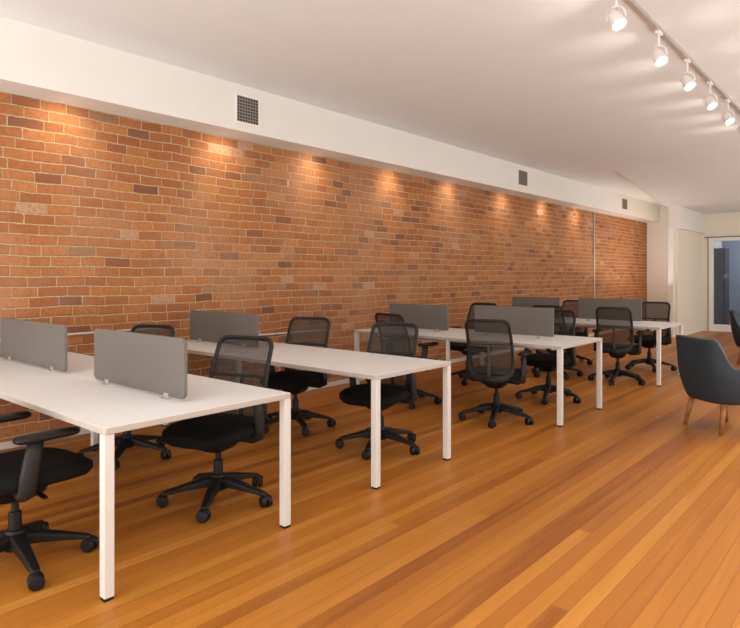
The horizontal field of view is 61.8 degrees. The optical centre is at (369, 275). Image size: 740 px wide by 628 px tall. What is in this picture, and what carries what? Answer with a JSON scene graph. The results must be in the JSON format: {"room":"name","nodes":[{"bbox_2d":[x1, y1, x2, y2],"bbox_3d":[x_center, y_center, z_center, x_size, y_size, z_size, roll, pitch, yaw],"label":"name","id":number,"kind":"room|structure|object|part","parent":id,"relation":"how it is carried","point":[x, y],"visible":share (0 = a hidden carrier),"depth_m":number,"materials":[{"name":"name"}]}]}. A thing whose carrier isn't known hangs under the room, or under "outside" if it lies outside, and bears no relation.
{"room":"open-plan office","nodes":[
{"label":"open-plan office","id":0,"kind":"room"},
{"bbox_2d":[0,91,646,442],"bbox_3d":[0.552,-0.275,9.128,0.200,3.330,21.720,0,0,41],"label":"wall","id":1,"kind":"structure","parent":0,"point":[108,221],"depth_m":6.71,"materials":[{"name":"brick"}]},
{"bbox_2d":[67,329,130,335],"bbox_3d":[-2.511,0.508,5.418,0.020,0.020,1.700,0,0,41],"label":"conduit pipe","id":2,"kind":"object","parent":1,"relation":"attached to","point":[79,333],"visible":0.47,"depth_m":5.41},
{"bbox_2d":[259,332,286,335],"bbox_3d":[-0.907,0.671,7.269,0.020,0.034,1.100,0,0,41],"label":"conduit pipe","id":3,"kind":"object","parent":1,"relation":"attached to","point":[281,332],"visible":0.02,"depth_m":7.03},
{"bbox_2d":[0,333,593,449],"bbox_3d":[0.634,1.363,9.057,0.018,0.055,21.720,0,0,41],"label":"baseboard","id":4,"kind":"structure","parent":1,"relation":"attached to","point":[8,444],"depth_m":7.66,"materials":[{"name":"white wood"}]},
{"bbox_2d":[593,212,594,332],"bbox_3d":[5.186,-0.070,14.296,0.033,2.799,0.033,0,0,-27],"label":"conduit pipe","id":5,"kind":"object","parent":1,"relation":"attached to","point":[593,212],"visible":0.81,"depth_m":14.29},
{"bbox_2d":[0,330,739,627],"bbox_3d":[4.679,1.450,7.325,8.800,0.120,24.400,0,0,41],"label":"floor","id":6,"kind":"structure","parent":0,"point":[625,513],"depth_m":3.42,"materials":[{"name":"brown wood"}]},
{"bbox_2d":[0,411,98,590],"bbox_3d":[-1.703,0.895,2.957,0.695,0.989,0.702,0,0,39],"label":"office chair","id":7,"kind":"object","parent":6,"relation":"on","point":[26,473],"visible":1,"depth_m":2.90,"materials":[{"name":"black plastic"}]},
{"bbox_3d":[-1.569,0.883,2.817,0.167,0.288,0.109,0,0,39],"label":"armrest","id":8,"kind":"part","parent":7,"relation":"part of","materials":[{"name":"grey plastic"}]},
{"bbox_3d":[-1.554,1.013,2.889,0.174,0.028,0.033,0,0,39],"label":"height lever","id":9,"kind":"part","parent":7,"relation":"part of","materials":[{"name":"black plastic"}]},
{"bbox_3d":[-1.681,0.951,3.011,0.520,0.102,0.568,0,0,39],"label":"seat","id":10,"kind":"part","parent":7,"relation":"part of","materials":[{"name":"black fabric"}]},
{"bbox_2d":[77,324,174,470],"bbox_3d":[-1.839,0.895,4.746,0.693,0.989,0.698,0,0,20],"label":"office chair","id":11,"kind":"object","parent":6,"relation":"on","point":[124,441],"visible":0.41,"depth_m":4.69,"materials":[{"name":"grey plastic"}]},
{"bbox_3d":[-1.774,0.696,4.980,0.455,0.591,0.156,0,0,20],"label":"frame","id":12,"kind":"part","parent":11,"relation":"part of","materials":[{"name":"grey plastic"}]},
{"bbox_2d":[0,352,290,601],"bbox_3d":[-1.858,1.020,3.952,2.858,0.740,1.060,0,0,41],"label":"desk","id":13,"kind":"object","parent":6,"relation":"on","point":[74,396],"visible":0.82,"depth_m":3.26,"materials":[{"name":"white laminate"}]},
{"bbox_2d":[0,318,66,371],"bbox_3d":[-2.447,0.490,4.462,1.160,0.320,0.060,0,0,41],"label":"divider","id":14,"kind":"object","parent":13,"relation":"on","point":[42,344],"visible":1,"depth_m":4.38,"materials":[{"name":"grey fabric"}]},
{"bbox_3d":[-2.184,1.028,4.902,0.046,0.700,0.046,0,0,41],"label":"leg","id":15,"kind":"part","parent":13,"relation":"part of","materials":[{"name":"metal"}]},
{"bbox_3d":[-1.129,1.028,2.654,0.046,0.700,0.046,0,0,41],"label":"leg","id":16,"kind":"part","parent":13,"relation":"part of","materials":[{"name":"metal"}]},
{"bbox_2d":[94,328,186,399],"bbox_3d":[-1.316,0.487,3.482,0.992,0.326,0.060,0,0,41],"label":"divider","id":17,"kind":"object","parent":13,"relation":"on","point":[157,364],"visible":1,"depth_m":3.42,"materials":[{"name":"grey fabric"}]},
{"bbox_3d":[-0.469,1.028,3.415,0.046,0.700,0.046,0,0,41],"label":"leg","id":18,"kind":"part","parent":13,"relation":"part of","materials":[{"name":"metal"}]},
{"bbox_2d":[156,335,273,522],"bbox_3d":[-0.907,0.895,3.813,0.685,0.989,0.701,0,0,22],"label":"office chair","id":19,"kind":"object","parent":6,"relation":"on","point":[242,359],"visible":0.92,"depth_m":3.78,"materials":[{"name":"grey plastic"}]},
{"bbox_3d":[-0.954,0.951,3.773,0.520,0.102,0.568,0,0,22],"label":"seat","id":20,"kind":"part","parent":19,"relation":"part of","materials":[{"name":"black fabric"}]},
{"bbox_3d":[-0.839,0.696,4.054,0.455,0.591,0.156,0,0,22],"label":"frame","id":21,"kind":"part","parent":19,"relation":"part of","materials":[{"name":"grey plastic"}]},
{"bbox_3d":[-0.729,0.883,3.767,0.167,0.288,0.109,0,0,22],"label":"armrest","id":22,"kind":"part","parent":19,"relation":"part of","materials":[{"name":"grey plastic"}]},
{"bbox_2d":[265,317,335,436],"bbox_3d":[-0.685,0.895,5.681,0.695,0.989,0.698,0,0,21],"label":"office chair","id":23,"kind":"object","parent":6,"relation":"on","point":[305,331],"visible":0.81,"depth_m":5.67,"materials":[{"name":"black fabric"}]},
{"bbox_3d":[-0.865,0.883,5.766,0.167,0.288,0.109,0,0,21],"label":"armrest","id":24,"kind":"part","parent":23,"relation":"part of","materials":[{"name":"grey plastic"}]},
{"bbox_3d":[-0.698,0.951,5.617,0.520,0.102,0.568,0,0,21],"label":"seat","id":25,"kind":"part","parent":23,"relation":"part of","materials":[{"name":"black fabric"}]},
{"bbox_3d":[-0.589,0.696,5.900,0.455,0.591,0.156,0,0,21],"label":"frame","id":26,"kind":"part","parent":23,"relation":"part of","materials":[{"name":"grey plastic"}]},
{"bbox_3d":[-0.474,0.883,5.615,0.167,0.288,0.109,0,0,21],"label":"armrest","id":27,"kind":"part","parent":23,"relation":"part of","materials":[{"name":"grey plastic"}]},
{"bbox_2d":[162,340,450,489],"bbox_3d":[-0.749,1.020,5.263,2.856,0.740,0.880,0,0,41],"label":"desk","id":28,"kind":"object","parent":6,"relation":"on","point":[375,367],"visible":0.61,"depth_m":4.63,"materials":[{"name":"white laminate"}]},
{"bbox_2d":[190,310,258,342],"bbox_3d":[-1.391,0.497,5.820,1.057,0.304,0.060,0,0,41],"label":"divider","id":29,"kind":"object","parent":28,"relation":"on","point":[209,326],"visible":0.68,"depth_m":5.83,"materials":[{"name":"grey fabric"}]},
{"bbox_3d":[-0.749,0.693,5.263,2.416,0.030,0.630,0,0,41],"label":"long rail","id":30,"kind":"part","parent":28,"relation":"part of","materials":[{"name":"metal"}]},
{"bbox_3d":[0.038,1.028,4.034,0.046,0.700,0.046,0,0,41],"label":"leg","id":31,"kind":"part","parent":28,"relation":"part of","materials":[{"name":"metal"}]},
{"bbox_3d":[0.580,1.028,4.659,0.046,0.700,0.046,0,0,41],"label":"leg","id":32,"kind":"part","parent":28,"relation":"part of","materials":[{"name":"metal"}]},
{"bbox_2d":[335,322,419,459],"bbox_3d":[0.088,0.895,4.965,0.705,0.989,0.700,0,0,26],"label":"office chair","id":33,"kind":"object","parent":6,"relation":"on","point":[388,338],"visible":0.77,"depth_m":5.02,"materials":[{"name":"black fabric"}]},
{"bbox_3d":[-0.092,0.883,5.105,0.167,0.288,0.109,0,0,26],"label":"armrest","id":34,"kind":"part","parent":33,"relation":"part of","materials":[{"name":"grey plastic"}]},
{"bbox_3d":[0.048,0.951,4.911,0.520,0.102,0.568,0,0,26],"label":"seat","id":35,"kind":"part","parent":33,"relation":"part of","materials":[{"name":"black fabric"}]},
{"bbox_3d":[0.195,0.696,5.216,0.455,0.591,0.156,0,0,26],"label":"frame","id":36,"kind":"part","parent":33,"relation":"part of","materials":[{"name":"grey plastic"}]},
{"bbox_3d":[0.286,0.883,4.923,0.167,0.288,0.109,0,0,26],"label":"armrest","id":37,"kind":"part","parent":33,"relation":"part of","materials":[{"name":"grey plastic"}]},
{"bbox_2d":[375,313,441,408],"bbox_3d":[0.403,0.895,6.783,0.707,0.989,0.679,0,0,-42],"label":"office chair","id":38,"kind":"object","parent":6,"relation":"on","point":[379,317],"visible":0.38,"depth_m":6.55,"materials":[{"name":"grey plastic"}]},
{"bbox_3d":[0.225,0.696,6.585,0.156,0.591,0.455,0,0,-42],"label":"frame","id":39,"kind":"part","parent":38,"relation":"part of","materials":[{"name":"grey plastic"}]},
{"bbox_3d":[0.532,0.883,6.580,0.109,0.288,0.167,0,0,-42],"label":"armrest","id":40,"kind":"part","parent":38,"relation":"part of","materials":[{"name":"grey plastic"}]},
{"bbox_2d":[449,303,496,385],"bbox_3d":[1.352,0.880,8.099,0.684,1.019,0.701,0,0,44],"label":"office chair","id":41,"kind":"object","parent":6,"relation":"on","point":[456,346],"visible":0.3,"depth_m":8.10,"materials":[{"name":"grey plastic"}]},
{"bbox_3d":[1.295,0.921,8.081,0.520,0.102,0.568,0,0,44],"label":"seat","id":42,"kind":"part","parent":41,"relation":"part of","materials":[{"name":"black fabric"}]},
{"bbox_3d":[1.506,0.666,8.298,0.455,0.591,0.156,0,0,44],"label":"frame","id":43,"kind":"part","parent":41,"relation":"part of","materials":[{"name":"grey plastic"}]},
{"bbox_2d":[354,328,601,426],"bbox_3d":[1.113,1.020,6.880,2.579,0.740,1.016,0,0,41],"label":"desk","id":44,"kind":"object","parent":6,"relation":"on","point":[558,342],"visible":0.58,"depth_m":6.39,"materials":[{"name":"white laminate"}]},
{"bbox_3d":[-0.156,1.028,7.342,0.046,0.700,0.046,0,0,41],"label":"leg","id":45,"kind":"part","parent":44,"relation":"part of","materials":[{"name":"metal"}]},
{"bbox_2d":[389,303,448,331],"bbox_3d":[0.571,0.497,7.349,0.859,0.306,0.060,0,0,41],"label":"divider","id":46,"kind":"object","parent":44,"relation":"on","point":[433,317],"visible":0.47,"depth_m":7.27,"materials":[{"name":"grey fabric"}]},
{"bbox_3d":[0.818,1.028,6.489,0.034,0.700,0.034,0,0,41],"label":"leg","id":47,"kind":"part","parent":44,"relation":"part of","materials":[{"name":"metal"}]},
{"bbox_3d":[1.113,0.693,6.880,2.139,0.030,0.766,0,0,41],"label":"long rail","id":48,"kind":"part","parent":44,"relation":"part of","materials":[{"name":"metal"}]},
{"bbox_2d":[474,305,553,338],"bbox_3d":[1.507,0.490,6.538,0.917,0.320,0.060,0,0,41],"label":"divider","id":49,"kind":"object","parent":44,"relation":"on","point":[532,321],"visible":0.7,"depth_m":6.43,"materials":[{"name":"grey fabric"}]},
{"bbox_3d":[1.750,1.028,5.689,0.046,0.700,0.046,0,0,41],"label":"leg","id":50,"kind":"part","parent":44,"relation":"part of","materials":[{"name":"metal"}]},
{"bbox_3d":[2.382,1.028,6.418,0.046,0.700,0.046,0,0,41],"label":"leg","id":51,"kind":"part","parent":44,"relation":"part of","materials":[{"name":"metal"}]},
{"bbox_2d":[458,319,533,428],"bbox_3d":[1.226,0.895,5.922,0.702,0.989,0.688,0,0,28],"label":"office chair","id":52,"kind":"object","parent":6,"relation":"on","point":[490,359],"visible":1,"depth_m":5.73,"materials":[{"name":"grey plastic"}]},
{"bbox_3d":[1.015,0.883,6.009,0.167,0.288,0.109,0,0,28],"label":"armrest","id":53,"kind":"part","parent":52,"relation":"part of","materials":[{"name":"grey plastic"}]},
{"bbox_3d":[1.095,0.696,5.713,0.455,0.591,0.156,0,0,28],"label":"frame","id":54,"kind":"part","parent":52,"relation":"part of","materials":[{"name":"grey plastic"}]},
{"bbox_3d":[1.238,0.951,5.980,0.520,0.102,0.568,0,0,28],"label":"seat","id":55,"kind":"part","parent":52,"relation":"part of","materials":[{"name":"black fabric"}]},
{"bbox_3d":[1.385,0.883,5.811,0.167,0.288,0.109,0,0,28],"label":"armrest","id":56,"kind":"part","parent":52,"relation":"part of","materials":[{"name":"grey plastic"}]},
{"bbox_2d":[515,310,580,404],"bbox_3d":[2.022,0.895,6.925,0.694,0.989,0.694,0,0,36],"label":"office chair","id":57,"kind":"object","parent":6,"relation":"on","point":[564,320],"visible":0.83,"depth_m":6.93,"materials":[{"name":"grey plastic"}]},
{"bbox_3d":[1.979,0.951,6.906,0.520,0.102,0.568,0,0,36],"label":"seat","id":58,"kind":"part","parent":57,"relation":"part of","materials":[{"name":"black fabric"}]},
{"bbox_3d":[2.158,0.696,7.151,0.455,0.591,0.156,0,0,36],"label":"frame","id":59,"kind":"part","parent":57,"relation":"part of","materials":[{"name":"grey plastic"}]},
{"bbox_3d":[2.195,0.883,6.846,0.167,0.288,0.109,0,0,36],"label":"armrest","id":60,"kind":"part","parent":57,"relation":"part of","materials":[{"name":"grey plastic"}]},
{"bbox_2d":[532,305,582,379],"bbox_3d":[2.564,0.895,8.594,0.690,0.989,0.704,0,0,38],"label":"office chair","id":61,"kind":"object","parent":6,"relation":"on","point":[535,371],"visible":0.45,"depth_m":8.39,"materials":[{"name":"grey plastic"}]},
{"bbox_3d":[2.410,0.696,8.368,0.455,0.591,0.156,0,0,38],"label":"frame","id":62,"kind":"part","parent":61,"relation":"part of","materials":[{"name":"grey plastic"}]},
{"bbox_2d":[562,300,592,364],"bbox_3d":[3.181,0.895,9.800,0.685,0.989,0.701,0,0,40],"label":"office chair","id":63,"kind":"object","parent":6,"relation":"on","point":[572,305],"visible":0.31,"depth_m":9.97,"materials":[{"name":"grey plastic"}]},
{"bbox_3d":[3.319,0.696,10.009,0.455,0.591,0.156,0,0,40],"label":"frame","id":64,"kind":"part","parent":63,"relation":"part of","materials":[{"name":"grey plastic"}]},
{"bbox_3d":[3.125,0.951,9.776,0.520,0.102,0.568,0,0,40],"label":"seat","id":65,"kind":"part","parent":63,"relation":"part of","materials":[{"name":"black fabric"}]},
{"bbox_3d":[3.337,0.883,9.703,0.167,0.288,0.109,0,0,40],"label":"armrest","id":66,"kind":"part","parent":63,"relation":"part of","materials":[{"name":"grey plastic"}]},
{"bbox_2d":[514,318,682,386],"bbox_3d":[2.989,1.020,8.963,2.600,0.740,1.048,0,0,41],"label":"desk","id":67,"kind":"object","parent":6,"relation":"on","point":[637,325],"visible":0.38,"depth_m":8.02,"materials":[{"name":"white laminate"}]},
{"bbox_2d":[512,296,559,306],"bbox_3d":[2.509,0.489,9.379,0.767,0.322,0.060,0,0,41],"label":"divider","id":68,"kind":"object","parent":67,"relation":"on","point":[516,301],"visible":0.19,"depth_m":9.39,"materials":[{"name":"grey fabric"}]},
{"bbox_2d":[578,298,641,320],"bbox_3d":[3.346,0.487,8.653,0.877,0.326,0.060,0,0,41],"label":"divider","id":69,"kind":"object","parent":67,"relation":"on","point":[587,307],"visible":0.73,"depth_m":8.68,"materials":[{"name":"grey fabric"}]},
{"bbox_3d":[2.989,0.693,8.963,2.160,0.030,0.798,0,0,41],"label":"long rail","id":70,"kind":"part","parent":67,"relation":"part of","materials":[{"name":"metal"}]},
{"bbox_3d":[3.624,1.028,7.754,0.046,0.700,0.046,0,0,41],"label":"leg","id":71,"kind":"part","parent":67,"relation":"part of","materials":[{"name":"metal"}]},
{"bbox_3d":[4.276,1.028,8.507,0.046,0.700,0.046,0,0,41],"label":"leg","id":72,"kind":"part","parent":67,"relation":"part of","materials":[{"name":"metal"}]},
{"bbox_2d":[588,307,645,385],"bbox_3d":[3.226,0.895,8.065,0.709,0.989,0.692,0,0,32],"label":"office chair","id":73,"kind":"object","parent":6,"relation":"on","point":[614,325],"visible":0.92,"depth_m":7.87,"materials":[{"name":"grey plastic"}]},
{"bbox_3d":[3.043,0.883,8.160,0.167,0.288,0.109,0,0,32],"label":"armrest","id":74,"kind":"part","parent":73,"relation":"part of","materials":[{"name":"grey plastic"}]},
{"bbox_3d":[3.101,0.696,7.859,0.455,0.591,0.156,0,0,32],"label":"frame","id":75,"kind":"part","parent":73,"relation":"part of","materials":[{"name":"grey plastic"}]},
{"bbox_3d":[3.263,0.951,8.114,0.520,0.102,0.568,0,0,32],"label":"seat","id":76,"kind":"part","parent":73,"relation":"part of","materials":[{"name":"black fabric"}]},
{"bbox_3d":[3.398,0.883,7.935,0.167,0.288,0.109,0,0,32],"label":"armrest","id":77,"kind":"part","parent":73,"relation":"part of","materials":[{"name":"grey plastic"}]},
{"bbox_2d":[625,301,676,372],"bbox_3d":[4.169,0.895,9.169,0.695,0.989,0.697,0,0,41],"label":"office chair","id":78,"kind":"object","parent":6,"relation":"on","point":[651,311],"visible":0.7,"depth_m":9.22,"materials":[{"name":"grey plastic"}]},
{"bbox_3d":[4.114,0.951,9.132,0.520,0.102,0.568,0,0,41],"label":"seat","id":79,"kind":"part","parent":78,"relation":"part of","materials":[{"name":"black fabric"}]},
{"bbox_3d":[4.312,0.696,9.361,0.455,0.591,0.156,0,0,41],"label":"frame","id":80,"kind":"part","parent":78,"relation":"part of","materials":[{"name":"grey plastic"}]},
{"bbox_3d":[4.324,0.883,9.054,0.167,0.288,0.109,0,0,41],"label":"armrest","id":81,"kind":"part","parent":78,"relation":"part of","materials":[{"name":"grey plastic"}]},
{"bbox_2d":[676,335,739,435],"bbox_3d":[3.189,0.973,5.606,0.664,0.835,0.710,0,0,-11],"label":"armchair","id":82,"kind":"object","parent":6,"relation":"on","point":[706,373],"visible":1,"depth_m":5.40,"materials":[{"name":"grey fabric"}]},
{"bbox_3d":[2.989,1.244,5.777,0.110,0.291,0.055,0,0,27],"label":"leg","id":83,"kind":"part","parent":82,"relation":"part of","materials":[{"name":"brown wood"}]},
{"bbox_3d":[3.223,1.074,5.613,0.560,0.108,0.576,0,0,-11],"label":"seat","id":84,"kind":"part","parent":82,"relation":"part of","materials":[{"name":"grey fabric"}]},
{"bbox_3d":[3.071,1.244,5.371,0.055,0.291,0.110,0,0,41],"label":"leg","id":85,"kind":"part","parent":82,"relation":"part of","materials":[{"name":"brown wood"}]},
{"bbox_3d":[3.356,1.244,5.851,0.055,0.291,0.110,0,0,41],"label":"leg","id":86,"kind":"part","parent":82,"relation":"part of","materials":[{"name":"brown wood"}]},
{"bbox_2d":[729,309,739,364],"bbox_3d":[6.033,0.973,9.721,0.664,0.835,0.710,0,0,35],"label":"armchair","id":87,"kind":"object","parent":6,"relation":"on","point":[734,314],"visible":1,"depth_m":9.64,"materials":[{"name":"grey fabric"}]},
{"bbox_2d":[0,0,739,204],"bbox_3d":[4.679,-2.015,7.325,8.800,0.150,24.400,0,0,41],"label":"ceiling","id":88,"kind":"structure","parent":0,"point":[549,86],"depth_m":5.58,"materials":[{"name":"paint"}]},
{"bbox_2d":[0,16,659,222],"bbox_3d":[0.758,-1.705,8.949,0.347,0.470,21.720,0,0,41],"label":"soffit","id":89,"kind":"structure","parent":88,"relation":"attached to","point":[36,62],"depth_m":6.27,"materials":[{"name":"paint"}]},
{"bbox_2d":[235,92,259,127],"bbox_3d":[-1.256,-1.695,6.348,0.014,0.308,0.318,0,0,41],"label":"air vent","id":90,"kind":"object","parent":89,"relation":"attached to","point":[247,108],"visible":1,"depth_m":6.34,"materials":[{"name":"metal"}]},
{"bbox_2d":[518,169,527,186],"bbox_3d":[2.699,-1.720,10.913,0.014,0.266,0.346,0,0,41],"label":"air vent","id":91,"kind":"object","parent":89,"relation":"attached to","point":[522,175],"visible":1,"depth_m":10.91,"materials":[{"name":"metal"}]},
{"bbox_2d":[622,198,626,209],"bbox_3d":[6.124,-1.715,14.866,0.014,0.256,0.366,0,0,41],"label":"air vent","id":92,"kind":"object","parent":89,"relation":"attached to","point":[624,201],"visible":1,"depth_m":14.86,"materials":[{"name":"metal"}]},
{"bbox_2d":[624,0,739,112],"bbox_3d":[3.022,-1.925,5.718,0.036,0.030,11.400,0,0,41],"label":"track rail","id":93,"kind":"object","parent":88,"relation":"attached to","point":[633,4],"visible":1,"depth_m":5.20,"materials":[{"name":"metal"}]},
{"bbox_2d":[606,0,626,30],"bbox_3d":[1.651,-1.774,4.127,0.100,0.272,0.138,0,0,-9],"label":"track spotlight","id":94,"kind":"object","parent":93,"relation":"hanging from","point":[617,20],"visible":1,"depth_m":4.11,"materials":[{"name":"white metal"}]},
{"bbox_2d":[650,30,667,66],"bbox_3d":[2.267,-1.774,4.837,0.100,0.272,0.138,0,0,-9],"label":"track spotlight","id":95,"kind":"object","parent":93,"relation":"hanging from","point":[659,57],"visible":1,"depth_m":4.82,"materials":[{"name":"white metal"}]},
{"bbox_2d":[679,58,695,90],"bbox_3d":[2.817,-1.774,5.472,0.100,0.272,0.138,0,0,-9],"label":"track spotlight","id":96,"kind":"object","parent":93,"relation":"hanging from","point":[688,83],"visible":1,"depth_m":5.45,"materials":[{"name":"white metal"}]},
{"bbox_2d":[703,81,717,109],"bbox_3d":[3.367,-1.774,6.107,0.100,0.272,0.138,0,0,-9],"label":"track spotlight","id":97,"kind":"object","parent":93,"relation":"hanging from","point":[711,103],"visible":1,"depth_m":6.08,"materials":[{"name":"white metal"}]},
{"bbox_2d":[721,99,734,124],"bbox_3d":[3.897,-1.774,6.719,0.100,0.272,0.138,0,0,-9],"label":"track spotlight","id":98,"kind":"object","parent":93,"relation":"hanging from","point":[728,118],"visible":1,"depth_m":6.70,"materials":[{"name":"white metal"}]},
{"bbox_2d":[669,206,704,233],"bbox_3d":[8.281,-1.495,15.537,0.230,0.890,4.470,0,0,41],"label":"beam","id":99,"kind":"structure","parent":88,"relation":"attached to","point":[682,218],"depth_m":14.19,"materials":[{"name":"paint"}]},
{"bbox_2d":[647,205,668,301],"bbox_3d":[8.267,-0.275,16.932,1.640,3.330,0.180,0,0,41],"label":"pier","id":100,"kind":"object","parent":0,"point":[657,232],"depth_m":17.07,"materials":[{"name":"paint"}]},
{"bbox_2d":[614,155,739,213],"bbox_3d":[8.918,-1.740,11.790,8.240,0.401,6.700,0,0,41],"label":"ceiling","id":101,"kind":"structure","parent":0,"point":[709,185],"depth_m":11.83,"materials":[{"name":"paint"}]},
{"bbox_2d":[674,229,702,336],"bbox_3d":[8.279,0.170,15.572,0.160,2.440,4.420,0,0,41],"label":"wall","id":102,"kind":"structure","parent":0,"point":[688,245],"depth_m":14.55,"materials":[{"name":"beige paint"}]},
{"bbox_2d":[668,229,673,336],"bbox_3d":[6.781,0.170,13.912,0.110,2.440,0.050,0,0,41],"label":"board","id":103,"kind":"object","parent":102,"relation":"attached to","point":[670,231],"visible":0.79,"depth_m":13.88,"materials":[{"name":"paint"}]},
{"bbox_2d":[683,328,702,334],"bbox_3d":[7.640,1.355,14.703,0.012,0.070,2.270,0,0,41],"label":"baseboard","id":104,"kind":"structure","parent":102,"relation":"attached to","point":[700,329],"depth_m":14.83,"materials":[{"name":"paint"}]},
{"bbox_2d":[703,212,739,330],"bbox_3d":[11.009,-0.275,13.378,7.160,3.330,0.140,0,0,41],"label":"wall","id":105,"kind":"structure","parent":0,"point":[718,224],"depth_m":15.42,"materials":[{"name":"beige paint"}]},
{"bbox_2d":[704,236,739,331],"bbox_3d":[9.165,0.214,14.935,1.925,2.352,0.122,0,0,41],"label":"door","id":106,"kind":"structure","parent":105,"relation":"in","point":[723,251],"depth_m":15.29,"materials":[{"name":"paint"}]},
{"bbox_3d":[9.193,0.185,14.913,1.615,2.070,0.010,0,0,41],"label":"glass","id":107,"kind":"part","parent":106,"relation":"part of","materials":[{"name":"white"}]}
]}

